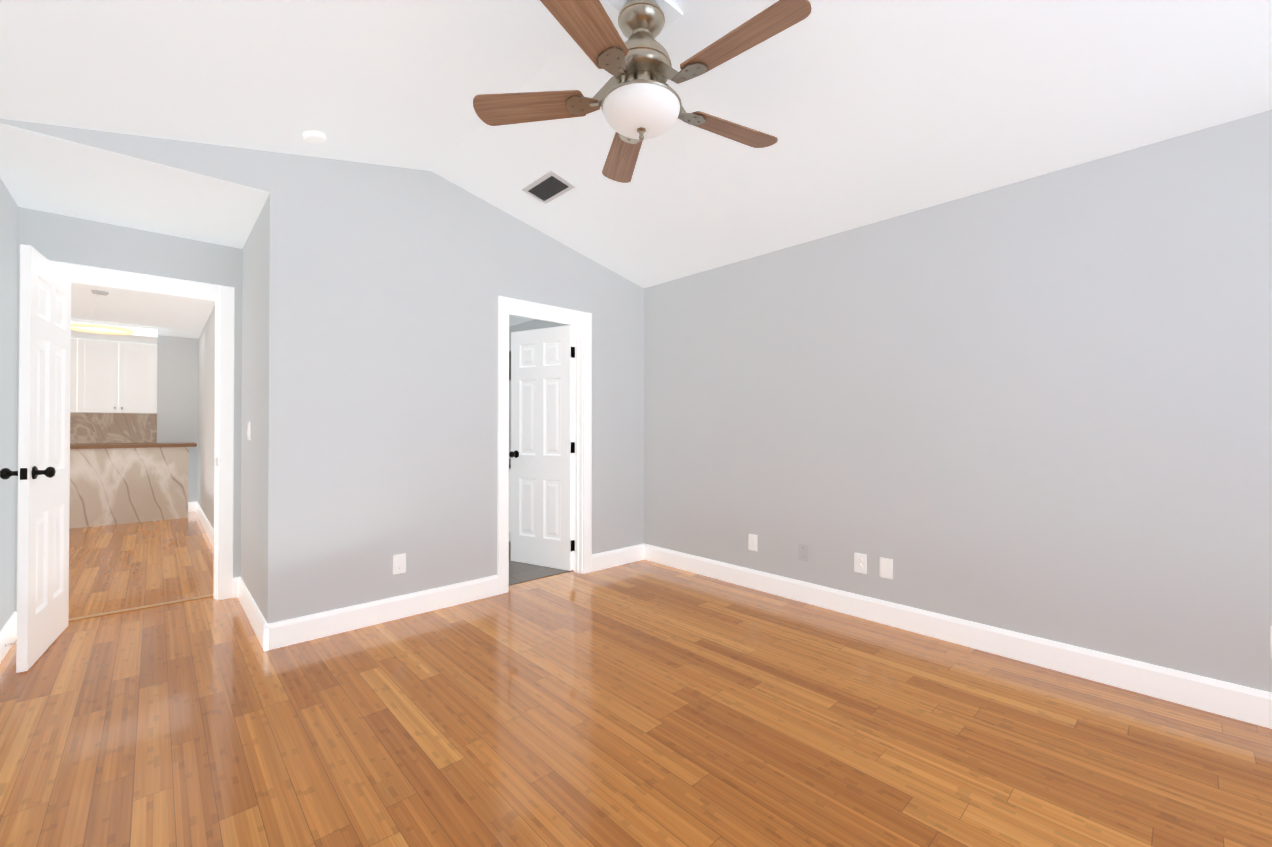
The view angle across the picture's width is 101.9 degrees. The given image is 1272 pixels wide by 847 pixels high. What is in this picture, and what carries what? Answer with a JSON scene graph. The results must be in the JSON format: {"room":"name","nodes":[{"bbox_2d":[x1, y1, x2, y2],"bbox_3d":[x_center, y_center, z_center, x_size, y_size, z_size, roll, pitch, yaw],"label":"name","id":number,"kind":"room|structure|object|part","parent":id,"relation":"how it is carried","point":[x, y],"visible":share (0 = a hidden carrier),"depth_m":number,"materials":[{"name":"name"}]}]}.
{"room":"empty bedroom","nodes":[
{"label":"empty bedroom","id":0,"kind":"room"},
{"bbox_2d":[0,178,17,630],"bbox_3d":[-1.482,-0.339,0.661,0.120,3.050,6.380,0,-1,-43],"label":"wall","id":1,"kind":"structure","parent":0,"point":[8,286],"depth_m":2.76,"materials":[{"name":"grey paint"}]},
{"bbox_2d":[0,612,16,662],"bbox_3d":[-1.421,1.119,0.693,0.030,0.135,6.120,0,-1,-43],"label":"baseboard","id":2,"kind":"structure","parent":1,"relation":"attached to","point":[8,634],"depth_m":2.73,"materials":[{"name":"white wood"}]},
{"bbox_2d":[15,207,241,611],"bbox_3d":[-3.194,-0.318,3.331,1.020,3.050,0.140,0,-1,-43],"label":"wall","id":3,"kind":"structure","parent":0,"point":[63,238],"depth_m":3.29,"materials":[{"name":"grey paint"}]},
{"bbox_2d":[0,244,70,672],"bbox_3d":[-3.167,0.167,2.774,0.180,2.055,0.726,0,-1,-37],"label":"hall door","id":4,"kind":"structure","parent":3,"relation":"in","point":[42,473],"depth_m":2.66,"materials":[{"name":"white paint"},{"name":"black bronze"}]},
{"bbox_3d":[-2.978,0.243,2.523,0.180,0.066,0.099,0,-1,-37],"label":"knob","id":5,"kind":"part","parent":4,"relation":"part of","materials":[{"name":"black metal"}]},
{"bbox_2d":[68,594,212,621],"bbox_3d":[-3.224,1.205,3.380,0.720,0.006,0.050,0,-1,-43],"label":"trim","id":6,"kind":"structure","parent":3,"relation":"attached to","point":[135,608],"depth_m":3.35,"materials":[{"name":"brown wood"}]},
{"bbox_2d":[71,280,217,598],"bbox_3d":[-3.171,0.172,3.332,0.720,2.070,0.035,0,-1,-43],"label":"trim","id":7,"kind":"structure","parent":3,"relation":"attached to","point":[216,361],"depth_m":3.56,"materials":[{"name":"white wood"}]},
{"bbox_2d":[157,340,157,383],"bbox_3d":[-7.906,-0.295,6.279,3.890,3.050,0.120,0,-1,-43],"label":"wall","id":8,"kind":"structure","parent":0,"point":[157,361],"depth_m":7.28,"materials":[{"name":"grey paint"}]},
{"bbox_2d":[157,335,197,501],"bbox_3d":[-6.477,-0.287,7.290,0.420,3.050,0.350,0,-1,-43],"label":"wall","id":9,"kind":"structure","parent":0,"point":[177,403],"depth_m":7.18,"materials":[{"name":"grey paint"}]},
{"bbox_2d":[70,413,156,443],"bbox_3d":[-7.720,0.057,6.351,2.665,0.403,0.015,0,-1,-43],"label":"backsplash","id":10,"kind":"structure","parent":9,"relation":"attached to","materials":[{"name":"stone"}]},
{"bbox_2d":[71,319,157,344],"bbox_3d":[-7.353,-1.148,5.967,2.665,0.128,1.100,0,-1,-43],"label":"trim","id":11,"kind":"structure","parent":9,"relation":"attached to","point":[144,334],"depth_m":6.39,"materials":[{"name":"white paint"}]},
{"bbox_2d":[188,502,194,511],"bbox_3d":[-6.360,1.169,7.138,0.400,0.135,0.016,0,-1,-43],"label":"baseboard","id":12,"kind":"structure","parent":9,"relation":"attached to","point":[191,505],"depth_m":7.24,"materials":[{"name":"white"}]},
{"bbox_2d":[197,202,265,616],"bbox_3d":[-4.240,-0.303,5.288,0.120,3.050,6.570,0,-1,-43],"label":"wall","id":13,"kind":"structure","parent":0,"point":[253,406],"depth_m":3.31,"materials":[{"name":"grey paint"}]},
{"bbox_2d":[195,502,213,547],"bbox_3d":[-4.542,1.157,5.501,0.016,0.135,4.890,0,-1,-43],"label":"baseboard","id":14,"kind":"structure","parent":13,"relation":"attached to","point":[196,507],"depth_m":5.89,"materials":[{"name":"white wood"}]},
{"bbox_2d":[247,422,250,439],"bbox_3d":[-2.477,0.047,3.299,0.012,0.115,0.072,0,-1,-43],"label":"light switch","id":15,"kind":"object","parent":13,"relation":"attached to","point":[249,431],"visible":1,"depth_m":3.28,"materials":[{"name":"white plastic"}]},
{"bbox_2d":[233,577,264,641],"bbox_3d":[-2.385,1.139,3.178,0.030,0.135,1.170,0,-1,-43],"label":"baseboard","id":16,"kind":"structure","parent":13,"relation":"attached to","point":[240,590],"depth_m":3.22,"materials":[{"name":"white wood"}]},
{"bbox_2d":[0,118,643,623],"bbox_3d":[-1.359,-0.317,3.402,3.800,3.050,0.120,0,-1,-43],"label":"wall","id":17,"kind":"structure","parent":0,"point":[386,286],"depth_m":3.18,"materials":[{"name":"grey paint"}]},
{"bbox_2d":[260,575,498,650],"bbox_3d":[-1.470,1.139,3.193,1.360,0.135,0.016,0,-1,-43],"label":"baseboard","id":18,"kind":"structure","parent":17,"relation":"attached to","point":[279,634],"depth_m":3.08,"materials":[{"name":"white wood"}]},
{"bbox_2d":[393,554,405,573],"bbox_3d":[-1.468,0.871,3.202,0.072,0.115,0.009,0,-1,-43],"label":"electrical outlet","id":19,"kind":"object","parent":17,"relation":"attached to","point":[399,563],"visible":1,"depth_m":3.20,"materials":[{"name":"white plastic"}]},
{"bbox_2d":[509,325,572,570],"bbox_3d":[-0.809,0.200,4.408,0.666,2.015,0.180,0,-1,30],"label":"bathroom door","id":20,"kind":"structure","parent":17,"relation":"in","point":[541,454],"depth_m":4.38,"materials":[{"name":"white paint"},{"name":"black bronze"}]},
{"bbox_3d":[-1.055,0.269,4.549,0.099,0.066,0.180,0,-1,30],"label":"knob","id":21,"kind":"part","parent":20,"relation":"part of","materials":[{"name":"black metal"}]},
{"bbox_2d":[509,312,578,572],"bbox_3d":[-0.721,0.197,3.996,0.660,2.030,0.035,0,-1,-43],"label":"trim","id":22,"kind":"structure","parent":17,"relation":"attached to","point":[576,438],"depth_m":4.21,"materials":[{"name":"white wood"}]},
{"bbox_2d":[591,544,643,571],"bbox_3d":[-0.156,1.148,4.420,0.596,0.135,0.016,0,-1,-43],"label":"baseboard","id":23,"kind":"structure","parent":17,"relation":"attached to","point":[613,558],"depth_m":4.41,"materials":[{"name":"white wood"}]},
{"bbox_2d":[509,315,533,325],"bbox_3d":[-1.859,-1.282,4.781,2.660,0.120,2.570,0,-1,-43],"label":"ceiling","id":24,"kind":"structure","parent":0,"point":[514,320],"depth_m":6.01,"materials":[{"name":"white paint"}]},
{"bbox_2d":[509,541,572,584],"bbox_3d":[-1.819,1.216,4.718,2.658,0.004,2.448,0,-1,-43],"label":"bathroom tile floor","id":25,"kind":"structure","parent":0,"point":[520,572],"depth_m":4.22,"materials":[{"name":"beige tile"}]},
{"bbox_2d":[509,458,510,540],"bbox_3d":[-1.494,0.742,5.902,0.564,0.960,1.154,0,-1,-43],"label":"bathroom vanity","id":26,"kind":"object","parent":25,"relation":"on","point":[509,499],"depth_m":5.33,"materials":[{"name":"white wood"}]},
{"bbox_2d":[0,511,1271,846],"bbox_3d":[-2.883,1.255,3.007,6.790,0.100,11.740,0,-1,-43],"label":"floor","id":27,"kind":"structure","parent":0,"point":[642,703],"depth_m":2.00,"materials":[{"name":"brown wood"}]},
{"bbox_2d":[69,338,196,528],"bbox_3d":[-7.231,0.074,6.109,3.050,2.310,1.035,0,-1,-43],"label":"kitchen cabinets","id":28,"kind":"object","parent":27,"relation":"on","point":[125,467],"visible":0.62,"depth_m":6.60,"materials":[{"name":"stone"}]},
{"bbox_2d":[0,0,1271,338],"bbox_3d":[-2.883,-1.497,3.029,6.790,0.576,11.740,0,-1,-43],"label":"ceiling","id":29,"kind":"structure","parent":0,"point":[864,112],"depth_m":2.29,"materials":[{"name":"white paint"}]},
{"bbox_2d":[71,290,133,334],"bbox_3d":[-4.962,-1.038,4.778,0.444,0.364,0.444,0,-1,-43],"label":"ring pendant light","id":30,"kind":"object","parent":29,"relation":"hanging from","point":[105,293],"visible":0.9,"depth_m":4.77,"materials":[{"name":"gold metal"}]},
{"bbox_2d":[303,131,325,143],"bbox_3d":[-1.666,-1.480,2.673,0.104,0.047,0.104,0,-1,-43],"label":"recessed light","id":31,"kind":"object","parent":29,"relation":"attached to","point":[314,137],"visible":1,"depth_m":2.65,"materials":[{"name":"white plastic"}]},
{"bbox_2d":[522,171,574,203],"bbox_3d":[-0.569,-1.522,3.341,0.187,0.046,0.340,0,-1,-43],"label":"ceiling vent","id":32,"kind":"object","parent":29,"relation":"in","point":[548,187],"visible":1,"depth_m":3.33,"materials":[{"name":"silver metal"}]},
{"bbox_2d":[473,0,811,182],"bbox_3d":[0.058,-1.418,1.953,1.274,0.672,1.243,0,-1,-43],"label":"fan","id":33,"kind":"object","parent":29,"relation":"hanging from","point":[636,98],"visible":1,"depth_m":1.90,"materials":[{"name":"brown wood"}]},
{"bbox_3d":[-0.416,-1.242,2.028,0.450,0.037,0.148,0,0,7],"label":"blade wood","id":34,"kind":"part","parent":33,"relation":"part of","materials":[{"name":"brown wood"}]},
{"bbox_3d":[-0.165,-1.246,1.575,0.148,0.037,0.450,0,0,25],"label":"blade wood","id":35,"kind":"part","parent":33,"relation":"part of","materials":[{"name":"brown wood"}]},
{"bbox_3d":[-0.063,-1.239,2.406,0.148,0.037,0.450,0,0,-11],"label":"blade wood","id":36,"kind":"part","parent":33,"relation":"part of","materials":[{"name":"brown wood"}]},
{"bbox_3d":[0.021,-1.388,1.975,0.232,0.158,0.232,0,-1,-43],"label":"motor","id":37,"kind":"part","parent":33,"relation":"part of","materials":[{"name":"silver metal"}]},
{"bbox_3d":[0.405,-1.241,2.187,0.450,0.037,0.148,0,-1,-29],"label":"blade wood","id":38,"kind":"part","parent":33,"relation":"part of","materials":[{"name":"brown wood"}]},
{"bbox_3d":[0.342,-1.245,1.674,0.450,0.037,0.148,0,-1,43],"label":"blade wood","id":39,"kind":"part","parent":33,"relation":"part of","materials":[{"name":"brown wood"}]},
{"bbox_2d":[509,109,1271,692],"bbox_3d":[0.920,-0.314,3.832,0.120,3.050,7.740,0,-1,-43],"label":"wall","id":40,"kind":"structure","parent":0,"point":[1041,407],"depth_m":2.64,"materials":[{"name":"grey paint"}]},
{"bbox_2d":[509,351,510,379],"bbox_3d":[-1.581,-0.714,6.398,0.033,0.350,0.260,0,-1,-43],"label":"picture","id":41,"kind":"object","parent":40,"relation":"attached to","point":[509,365],"visible":0.04,"depth_m":6.34,"materials":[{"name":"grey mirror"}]},
{"bbox_2d":[749,534,756,550],"bbox_3d":[0.859,0.876,3.793,0.009,0.115,0.072,0,-1,-43],"label":"electrical outlet","id":42,"kind":"object","parent":40,"relation":"attached to","point":[753,542],"visible":1,"depth_m":3.79,"materials":[{"name":"white plastic"}]},
{"bbox_2d":[799,543,808,561],"bbox_3d":[1.137,0.874,3.498,0.007,0.115,0.072,0,-1,-43],"label":"outlet plate","id":43,"kind":"object","parent":40,"relation":"attached to","point":[803,552],"visible":1,"depth_m":3.49,"materials":[{"name":"grey plastic"}]},
{"bbox_2d":[854,553,866,573],"bbox_3d":[1.398,0.871,3.215,0.009,0.115,0.072,0,-1,-43],"label":"electrical outlet","id":44,"kind":"object","parent":40,"relation":"attached to","point":[860,562],"visible":1,"depth_m":3.21,"materials":[{"name":"white plastic"}]},
{"bbox_2d":[880,557,892,578],"bbox_3d":[1.505,0.870,3.103,0.007,0.115,0.072,0,-1,-43],"label":"outlet plate","id":45,"kind":"object","parent":40,"relation":"attached to","point":[886,568],"visible":1,"depth_m":3.10,"materials":[{"name":"white plastic"}]},
{"bbox_2d":[644,544,1271,728],"bbox_3d":[1.747,1.136,2.834,0.016,0.135,4.930,0,-1,-43],"label":"baseboard","id":46,"kind":"structure","parent":40,"relation":"attached to","point":[1242,703],"depth_m":2.62,"materials":[{"name":"white wood"}]},
{"bbox_2d":[1271,626,1271,657],"bbox_3d":[2.530,0.862,2.002,0.009,0.125,0.085,0,-1,-43],"label":"electrical outlet","id":47,"kind":"object","parent":40,"relation":"attached to","point":[1271,641],"visible":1,"depth_m":2.03,"materials":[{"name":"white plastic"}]}
]}

